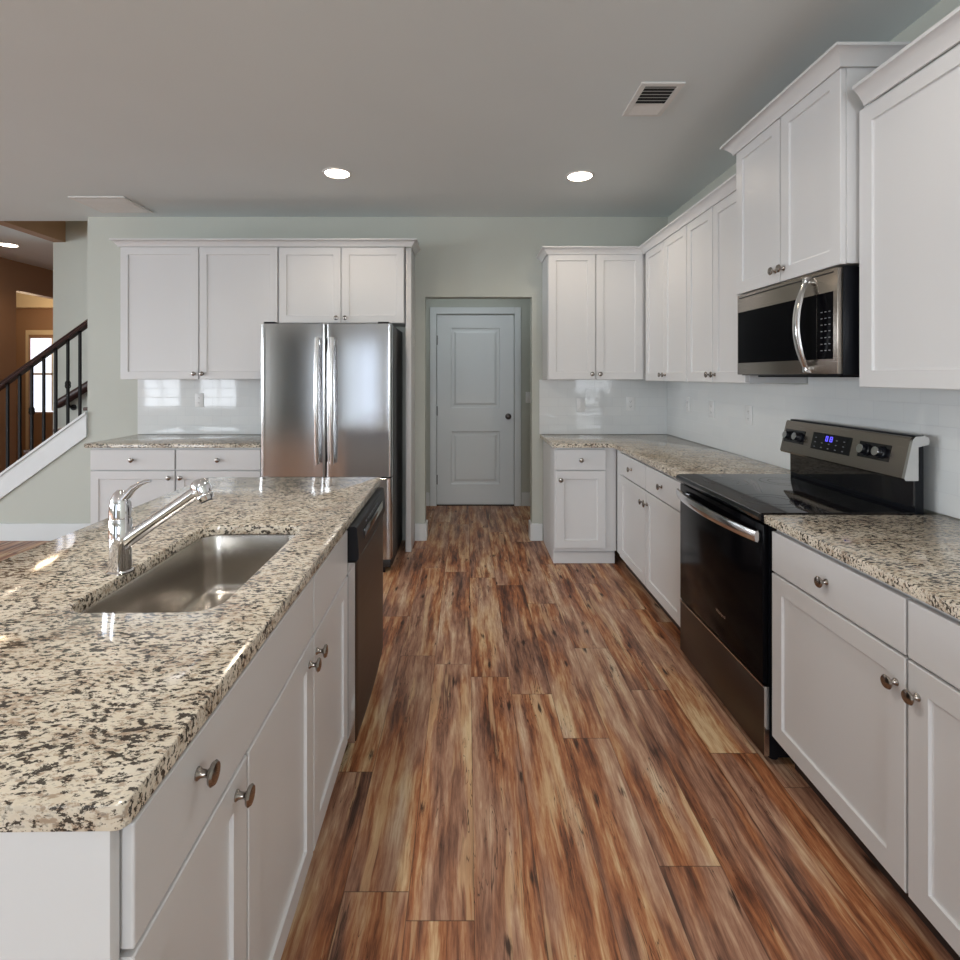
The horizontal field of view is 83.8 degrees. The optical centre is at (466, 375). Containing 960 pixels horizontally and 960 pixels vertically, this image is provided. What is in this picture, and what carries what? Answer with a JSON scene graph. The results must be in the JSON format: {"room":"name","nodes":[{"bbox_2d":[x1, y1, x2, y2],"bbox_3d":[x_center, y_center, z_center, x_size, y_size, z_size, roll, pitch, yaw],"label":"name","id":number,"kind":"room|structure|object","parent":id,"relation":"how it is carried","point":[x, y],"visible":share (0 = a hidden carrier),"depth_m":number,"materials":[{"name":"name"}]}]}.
{"room":"kitchen","nodes":[
{"label":"kitchen","id":0,"kind":"room"},
{"bbox_2d":[0,257,52,469],"bbox_3d":[-7.400,0.022,6.370,4.200,2.745,3.660,0,0,0],"label":"wall","id":1,"kind":"structure","parent":0,"point":[15,276],"depth_m":6.22,"materials":[{"name":"beige paint"}]},
{"bbox_2d":[0,221,65,241],"bbox_3d":[-4.104,-2.276,5.026,0.121,1.857,0.729,0,0,0],"label":"wall","id":2,"kind":"structure","parent":0,"point":[53,231],"depth_m":5.12,"materials":[{"name":"beige paint"}]},
{"bbox_2d":[16,308,52,460],"bbox_3d":[-6.640,0.022,8.010,5.720,2.745,0.120,0,0,0],"label":"wall","id":3,"kind":"structure","parent":0,"point":[26,318],"depth_m":7.95,"materials":[{"name":"beige paint"}]},
{"bbox_2d":[16,292,52,307],"bbox_3d":[-6.515,-1.175,7.900,2.170,0.340,0.100,0,0,0],"label":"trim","id":4,"kind":"structure","parent":3,"relation":"attached to","point":[22,300],"depth_m":7.85,"materials":[{"name":"beige paint"}]},
{"bbox_2d":[26,330,52,449],"bbox_3d":[-6.037,0.357,7.935,0.995,2.075,0.030,0,0,0],"label":"trim","id":5,"kind":"structure","parent":3,"relation":"attached to","point":[28,332],"depth_m":7.92,"materials":[{"name":"beige paint"}]},
{"bbox_2d":[29,335,52,448],"bbox_3d":[-6.037,0.383,7.921,0.875,1.985,0.048,0,0,0],"label":"door","id":6,"kind":"structure","parent":3,"relation":"in","point":[37,343],"depth_m":7.91,"materials":[{"name":"beige paint"}]},
{"bbox_2d":[53,221,87,433],"bbox_3d":[-2.580,-0.905,5.450,3.180,4.600,0.120,0,0,0],"label":"wall","id":7,"kind":"structure","parent":0,"point":[70,257],"depth_m":5.39,"materials":[{"name":"paint"}]},
{"bbox_2d":[58,381,87,409],"bbox_3d":[-3.078,-0.322,5.337,2.044,1.335,0.104,0,0,0],"label":"wall handrail","id":8,"kind":"object","parent":7,"relation":"attached to","point":[74,393],"visible":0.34,"depth_m":5.29,"materials":[{"name":"brown wood"}]},
{"bbox_2d":[0,217,667,539],"bbox_3d":[-1.540,0.022,4.600,6.890,2.745,0.120,0,0,0],"label":"wall","id":9,"kind":"structure","parent":0,"point":[458,257],"depth_m":4.54,"materials":[{"name":"paint"}]},
{"bbox_2d":[0,319,87,467],"bbox_3d":[-4.008,0.441,4.600,1.573,1.908,0.130,0,0,0],"label":"stair railing","id":10,"kind":"object","parent":9,"relation":"on","point":[80,328],"visible":0.97,"depth_m":4.59,"materials":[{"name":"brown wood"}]},
{"bbox_2d":[0,411,87,498],"bbox_3d":[-3.950,0.920,4.600,1.460,1.237,0.180,0,0,0],"label":"trim","id":11,"kind":"structure","parent":9,"relation":"attached to","point":[74,432],"depth_m":4.52,"materials":[{"name":"paint"}]},
{"bbox_2d":[0,523,89,540],"bbox_3d":[-3.680,1.323,4.532,1.840,0.145,0.017,0,0,0],"label":"baseboard","id":12,"kind":"structure","parent":9,"relation":"attached to","point":[8,531],"depth_m":4.52,"materials":[{"name":"paint"}]},
{"bbox_2d":[120,247,278,378],"bbox_3d":[-2.112,-0.510,4.360,1.244,1.075,0.356,0,0,0],"label":"upper cabinet","id":13,"kind":"object","parent":9,"relation":"attached to","point":[186,312],"visible":1,"depth_m":4.22,"materials":[{"name":"paint"}]},
{"bbox_2d":[109,238,420,255],"bbox_3d":[-1.589,-1.044,4.351,2.395,0.054,0.375,0,0,0],"label":"crown molding","id":14,"kind":"structure","parent":13,"relation":"attached to","point":[413,243],"depth_m":4.19,"materials":[{"name":"paint"}]},
{"bbox_2d":[138,379,260,433],"bbox_3d":[-2.145,0.261,4.535,1.290,0.464,0.008,0,0,0],"label":"tile backsplash","id":15,"kind":"structure","parent":9,"relation":"attached to","point":[165,406],"depth_m":4.53,"materials":[{"name":"white tile"}]},
{"bbox_2d":[195,393,203,406],"bbox_3d":[-2.265,0.205,4.527,0.070,0.116,0.008,0,0,0],"label":"wall outlet","id":16,"kind":"object","parent":15,"relation":"attached to","point":[199,397],"visible":1,"depth_m":4.52,"materials":[{"name":"white plastic"}]},
{"bbox_2d":[279,247,405,326],"bbox_3d":[-0.990,-0.731,4.360,0.991,0.628,0.356,0,0,0],"label":"upper cabinet","id":17,"kind":"object","parent":9,"relation":"attached to","point":[318,285],"visible":1,"depth_m":4.22,"materials":[{"name":"paint"}]},
{"bbox_2d":[415,492,542,540],"bbox_3d":[0.255,1.323,5.137,2.250,0.145,1.226,0,0,0],"label":"baseboard","id":18,"kind":"structure","parent":9,"relation":"attached to","point":[421,529],"depth_m":4.52,"materials":[{"name":"paint"}]},
{"bbox_2d":[542,254,644,379],"bbox_3d":[1.024,-0.486,4.360,0.772,1.030,0.356,0,0,0],"label":"upper cabinet","id":19,"kind":"object","parent":9,"relation":"attached to","point":[593,305],"visible":1,"depth_m":4.22,"materials":[{"name":"paint"}]},
{"bbox_2d":[536,174,735,262],"bbox_3d":[0.987,-0.984,3.605,0.802,0.054,1.866,0,0,0],"label":"crown molding","id":20,"kind":"structure","parent":19,"relation":"attached to","point":[728,187],"depth_m":3.74,"materials":[{"name":"paint"}]},
{"bbox_2d":[539,380,666,433],"bbox_3d":[1.154,0.262,4.535,1.084,0.462,0.008,0,0,0],"label":"tile backsplash","id":21,"kind":"structure","parent":9,"relation":"attached to","point":[605,412],"depth_m":4.53,"materials":[{"name":"white tile"}]},
{"bbox_2d":[577,398,584,411],"bbox_3d":[0.962,0.245,4.526,0.070,0.116,0.010,0,0,0],"label":"light switch","id":22,"kind":"object","parent":21,"relation":"attached to","point":[580,401],"visible":1,"depth_m":4.52,"materials":[{"name":"white plastic"}]},
{"bbox_2d":[626,397,634,410],"bbox_3d":[1.383,0.235,4.527,0.070,0.116,0.008,0,0,0],"label":"wall outlet","id":23,"kind":"object","parent":21,"relation":"attached to","point":[630,401],"visible":1,"depth_m":4.52,"materials":[{"name":"white plastic"}]},
{"bbox_2d":[0,0,940,269],"bbox_3d":[-3.797,-1.410,1.900,11.405,0.120,13.000,0,0,0],"label":"ceiling","id":24,"kind":"structure","parent":0,"point":[172,108],"depth_m":2.60,"materials":[{"name":"paint"}]},
{"bbox_2d":[0,242,19,246],"bbox_3d":[-4.720,-1.346,5.500,0.196,0.007,0.196,0,0,0],"label":"recessed light","id":25,"kind":"object","parent":24,"relation":"in","point":[1,243],"visible":1,"depth_m":5.50,"materials":[{"name":"ceramic"}]},
{"bbox_2d":[68,196,152,212],"bbox_3d":[-2.790,-1.344,4.210,0.420,0.012,0.380,0,0,0],"label":"ceiling vent","id":26,"kind":"object","parent":24,"relation":"in","point":[103,204],"visible":1,"depth_m":4.18,"materials":[{"name":"metal"}]},
{"bbox_2d":[322,167,351,178],"bbox_3d":[-0.864,-1.346,3.560,0.196,0.007,0.196,0,0,0],"label":"recessed light","id":27,"kind":"object","parent":24,"relation":"in","point":[333,172],"visible":1,"depth_m":3.55,"materials":[{"name":"ceramic"}]},
{"bbox_2d":[565,170,594,181],"bbox_3d":[0.762,-1.346,3.610,0.196,0.007,0.196,0,0,0],"label":"recessed light","id":28,"kind":"object","parent":24,"relation":"in","point":[582,175],"visible":1,"depth_m":3.60,"materials":[{"name":"ceramic"}]},
{"bbox_2d":[622,82,684,115],"bbox_3d":[0.902,-1.344,2.610,0.200,0.012,0.310,0,0,0],"label":"ceiling vent","id":29,"kind":"object","parent":24,"relation":"in","point":[650,98],"visible":1,"depth_m":2.60,"materials":[{"name":"metal"}]},
{"bbox_2d":[0,506,953,959],"bbox_3d":[-3.797,1.445,1.900,11.405,0.100,13.000,0,0,0],"label":"floor","id":30,"kind":"structure","parent":0,"point":[538,766],"depth_m":1.76,"materials":[{"name":"brown wood"}]},
{"bbox_2d":[0,407,87,472],"bbox_3d":[-3.467,0.553,5.025,2.356,1.683,0.726,0,0,0],"label":"staircase","id":31,"kind":"structure","parent":30,"relation":"on","point":[85,409],"depth_m":4.66,"materials":[{"name":"brown wood"}]},
{"bbox_2d":[0,830,118,959],"bbox_3d":[-0.776,0.959,0.622,0.727,0.872,0.019,0,0,-1],"label":"island end panel","id":32,"kind":"object","parent":30,"relation":"on","point":[59,891],"visible":1,"depth_m":0.62,"materials":[{"name":"paint"}]},
{"bbox_2d":[90,448,176,524],"bbox_3d":[-2.451,0.959,4.214,0.626,0.872,0.648,0,0,0],"label":"base cabinet","id":33,"kind":"object","parent":30,"relation":"on","point":[113,469],"visible":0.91,"depth_m":3.92,"materials":[{"name":"paint"}]},
{"bbox_2d":[84,434,260,447],"bbox_3d":[-2.147,0.508,4.218,1.285,0.030,0.641,0,0,0],"label":"countertop","id":34,"kind":"structure","parent":33,"relation":"on","point":[138,440],"depth_m":4.03,"materials":[{"name":"beige stone"}]},
{"bbox_2d":[176,448,260,489],"bbox_3d":[-1.821,0.959,4.214,0.626,0.872,0.648,0,0,0],"label":"base cabinet","id":35,"kind":"object","parent":30,"relation":"on","point":[192,464],"visible":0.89,"depth_m":3.92,"materials":[{"name":"paint"}]},
{"bbox_2d":[119,578,321,959],"bbox_3d":[-0.759,0.959,1.029,0.770,0.872,0.792,0,0,-1],"label":"base cabinet","id":36,"kind":"object","parent":30,"relation":"on","point":[214,864],"visible":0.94,"depth_m":0.93,"materials":[{"name":"paint"}]},
{"bbox_2d":[0,477,380,831],"bbox_3d":[-0.827,0.508,1.609,0.868,0.030,2.010,0,0,0],"label":"countertop","id":37,"kind":"structure","parent":36,"relation":"on","point":[97,709],"depth_m":0.97,"materials":[{"name":"stone"}]},
{"bbox_2d":[106,478,213,575],"bbox_3d":[-0.771,0.375,1.347,0.262,0.236,0.057,0,0,-1],"label":"faucet","id":38,"kind":"object","parent":37,"relation":"on","point":[121,534],"visible":1,"depth_m":1.33,"materials":[{"name":"silver metal"}]},
{"bbox_2d":[80,534,293,612],"bbox_3d":[-0.696,0.622,1.443,0.366,0.192,0.690,0,0,-1],"label":"sink","id":39,"kind":"object","parent":37,"relation":"in","point":[204,574],"visible":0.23,"depth_m":1.69,"materials":[{"name":"grey metal"}]},
{"bbox_2d":[312,530,347,850],"bbox_3d":[-0.767,0.959,1.645,0.770,0.872,0.436,0,0,-1],"label":"base cabinet","id":40,"kind":"object","parent":30,"relation":"on","point":[330,580],"visible":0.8,"depth_m":1.62,"materials":[{"name":"paint"}]},
{"bbox_2d":[261,322,401,571],"bbox_3d":[-0.997,0.505,4.088,0.926,1.780,0.764,0,0,0],"label":"refrigerator","id":41,"kind":"object","parent":30,"relation":"on","point":[331,394],"visible":0.7,"depth_m":3.78,"materials":[{"name":"silver metal"}]},
{"bbox_2d":[346,487,384,742],"bbox_3d":[-0.701,0.961,2.200,0.638,0.868,0.668,0,0,-1],"label":"dishwasher","id":42,"kind":"object","parent":30,"relation":"on","point":[365,533],"visible":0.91,"depth_m":2.02,"materials":[{"name":"black metal"}]},
{"bbox_2d":[406,248,414,551],"bbox_3d":[-0.465,0.190,4.389,0.045,2.411,0.298,0,0,0],"label":"end panel","id":43,"kind":"object","parent":30,"relation":"on","point":[410,257],"visible":1,"depth_m":4.24,"materials":[{"name":"paint"}]},
{"bbox_2d":[543,441,615,562],"bbox_3d":[0.872,0.959,4.214,0.458,0.872,0.648,0,0,0],"label":"base cabinet","id":44,"kind":"object","parent":30,"relation":"on","point":[579,484],"visible":1,"depth_m":3.93,"materials":[{"name":"paint"}]},
{"bbox_2d":[617,450,681,629],"bbox_3d":[1.376,0.959,3.305,0.654,0.872,1.229,0,0,0],"label":"base cabinet","id":45,"kind":"object","parent":30,"relation":"on","point":[648,505],"visible":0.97,"depth_m":3.15,"materials":[{"name":"paint"}]},
{"bbox_2d":[540,434,789,477],"bbox_3d":[1.162,0.508,3.610,1.084,0.030,1.859,0,0,0],"label":"countertop","id":46,"kind":"structure","parent":45,"relation":"on","point":[671,455],"depth_m":3.45,"materials":[{"name":"beige stone"}]},
{"bbox_2d":[676,419,928,759],"bbox_3d":[1.327,0.804,2.289,0.646,1.181,0.758,0,0,0],"label":"range","id":47,"kind":"object","parent":30,"relation":"on","point":[726,571],"visible":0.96,"depth_m":2.15,"materials":[{"name":"black metal"}]},
{"bbox_2d":[676,474,914,521],"bbox_3d":[1.320,0.505,2.290,0.560,0.035,0.756,0,0,0],"label":"cooktop","id":48,"kind":"object","parent":47,"relation":"in","point":[752,497],"depth_m":2.19,"materials":[{"name":"black glass"}]},
{"bbox_2d":[772,530,959,959],"bbox_3d":[1.376,0.959,1.317,0.654,0.872,1.169,0,0,0],"label":"base cabinet","id":49,"kind":"object","parent":30,"relation":"on","point":[866,671],"visible":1,"depth_m":1.42,"materials":[{"name":"paint"}]},
{"bbox_2d":[764,515,959,619],"bbox_3d":[1.381,0.508,1.302,0.647,0.030,1.203,0,0,0],"label":"countertop","id":50,"kind":"structure","parent":49,"relation":"on","point":[918,556],"depth_m":1.56,"materials":[{"name":"beige stone"}]},
{"bbox_2d":[426,299,529,491],"bbox_3d":[0.255,0.022,5.810,2.490,2.745,0.120,0,0,0],"label":"wall","id":51,"kind":"structure","parent":0,"point":[524,304],"depth_m":5.75,"materials":[{"name":"paint"}]},
{"bbox_2d":[437,314,513,503],"bbox_3d":[0.087,0.360,5.747,0.836,2.046,0.101,0,0,0],"label":"door","id":52,"kind":"structure","parent":51,"relation":"in","point":[475,352],"depth_m":5.76,"materials":[{"name":"paint"}]},
{"bbox_2d":[430,307,520,505],"bbox_3d":[0.091,0.329,5.741,0.976,2.132,0.018,0,0,0],"label":"trim","id":53,"kind":"structure","parent":51,"relation":"attached to","point":[434,311],"depth_m":5.73,"materials":[{"name":"paint"}]},
{"bbox_2d":[437,504,513,505],"bbox_3d":[0.091,1.389,5.800,0.836,0.011,0.100,0,0,0],"label":"threshold","id":54,"kind":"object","parent":51,"relation":"attached to","point":[437,504],"depth_m":5.76,"materials":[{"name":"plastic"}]},
{"bbox_2d":[668,0,959,514],"bbox_3d":[1.765,0.022,-0.030,0.120,2.745,9.140,0,0,0],"label":"wall","id":55,"kind":"structure","parent":0,"point":[943,8],"depth_m":2.05,"materials":[{"name":"paint"}]},
{"bbox_2d":[645,225,686,381],"bbox_3d":[1.531,-0.478,3.810,0.344,1.030,0.844,0,0,0],"label":"upper cabinet","id":56,"kind":"object","parent":55,"relation":"attached to","point":[666,262],"visible":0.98,"depth_m":3.72,"materials":[{"name":"paint"}]},
{"bbox_2d":[687,191,807,382],"bbox_3d":[1.531,-0.478,3.030,0.344,1.030,0.714,0,0,0],"label":"upper cabinet","id":57,"kind":"object","parent":55,"relation":"attached to","point":[712,299],"visible":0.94,"depth_m":2.99,"materials":[{"name":"paint"}]},
{"bbox_2d":[736,68,875,294],"bbox_3d":[1.506,-0.771,2.292,0.394,0.737,0.751,0,0,0],"label":"upper cabinet","id":58,"kind":"object","parent":55,"relation":"attached to","point":[797,181],"visible":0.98,"depth_m":2.15,"materials":[{"name":"paint"}]},
{"bbox_2d":[738,266,858,376],"bbox_3d":[1.484,-0.196,2.294,0.422,0.402,0.716,0,0,0],"label":"microwave","id":59,"kind":"object","parent":58,"relation":"attached to","point":[806,326],"visible":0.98,"depth_m":2.09,"materials":[{"name":"silver metal"}]},
{"bbox_2d":[720,42,910,155],"bbox_3d":[1.494,-1.133,2.292,0.417,0.060,0.861,0,0,0],"label":"crown molding","id":60,"kind":"structure","parent":58,"relation":"attached to","point":[839,55],"depth_m":2.02,"materials":[{"name":"paint"}]},
{"bbox_2d":[667,377,959,518],"bbox_3d":[1.700,0.234,2.620,0.008,0.518,3.840,0,0,0],"label":"tile backsplash","id":61,"kind":"structure","parent":55,"relation":"attached to","point":[933,414],"depth_m":2.59,"materials":[{"name":"white tile"}]},
{"bbox_2d":[686,397,689,412],"bbox_3d":[1.692,0.220,4.100,0.008,0.116,0.070,0,0,0],"label":"wall outlet","id":62,"kind":"object","parent":61,"relation":"attached to","point":[687,398],"visible":1,"depth_m":4.08,"materials":[{"name":"white plastic"}]},
{"bbox_2d":[709,401,713,417],"bbox_3d":[1.692,0.230,3.700,0.008,0.116,0.070,0,0,0],"label":"wall outlet","id":63,"kind":"object","parent":61,"relation":"attached to","point":[711,403],"visible":1,"depth_m":3.69,"materials":[{"name":"white plastic"}]},
{"bbox_2d":[746,405,752,424],"bbox_3d":[1.692,0.235,3.210,0.008,0.116,0.070,0,0,0],"label":"wall outlet","id":64,"kind":"object","parent":61,"relation":"attached to","point":[749,409],"visible":1,"depth_m":3.20,"materials":[{"name":"white plastic"}]},
{"bbox_2d":[852,6,959,105],"bbox_3d":[1.522,-0.974,1.266,0.363,0.067,1.192,0,0,0],"label":"crown molding","id":65,"kind":"structure","parent":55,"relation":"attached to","point":[944,35],"depth_m":1.64,"materials":[{"name":"paint"}]},
{"bbox_2d":[859,42,959,389],"bbox_3d":[1.531,-0.458,1.312,0.344,0.998,1.179,0,0,0],"label":"upper cabinet","id":66,"kind":"object","parent":55,"relation":"attached to","point":[909,135],"visible":1,"depth_m":1.68,"materials":[{"name":"paint"}]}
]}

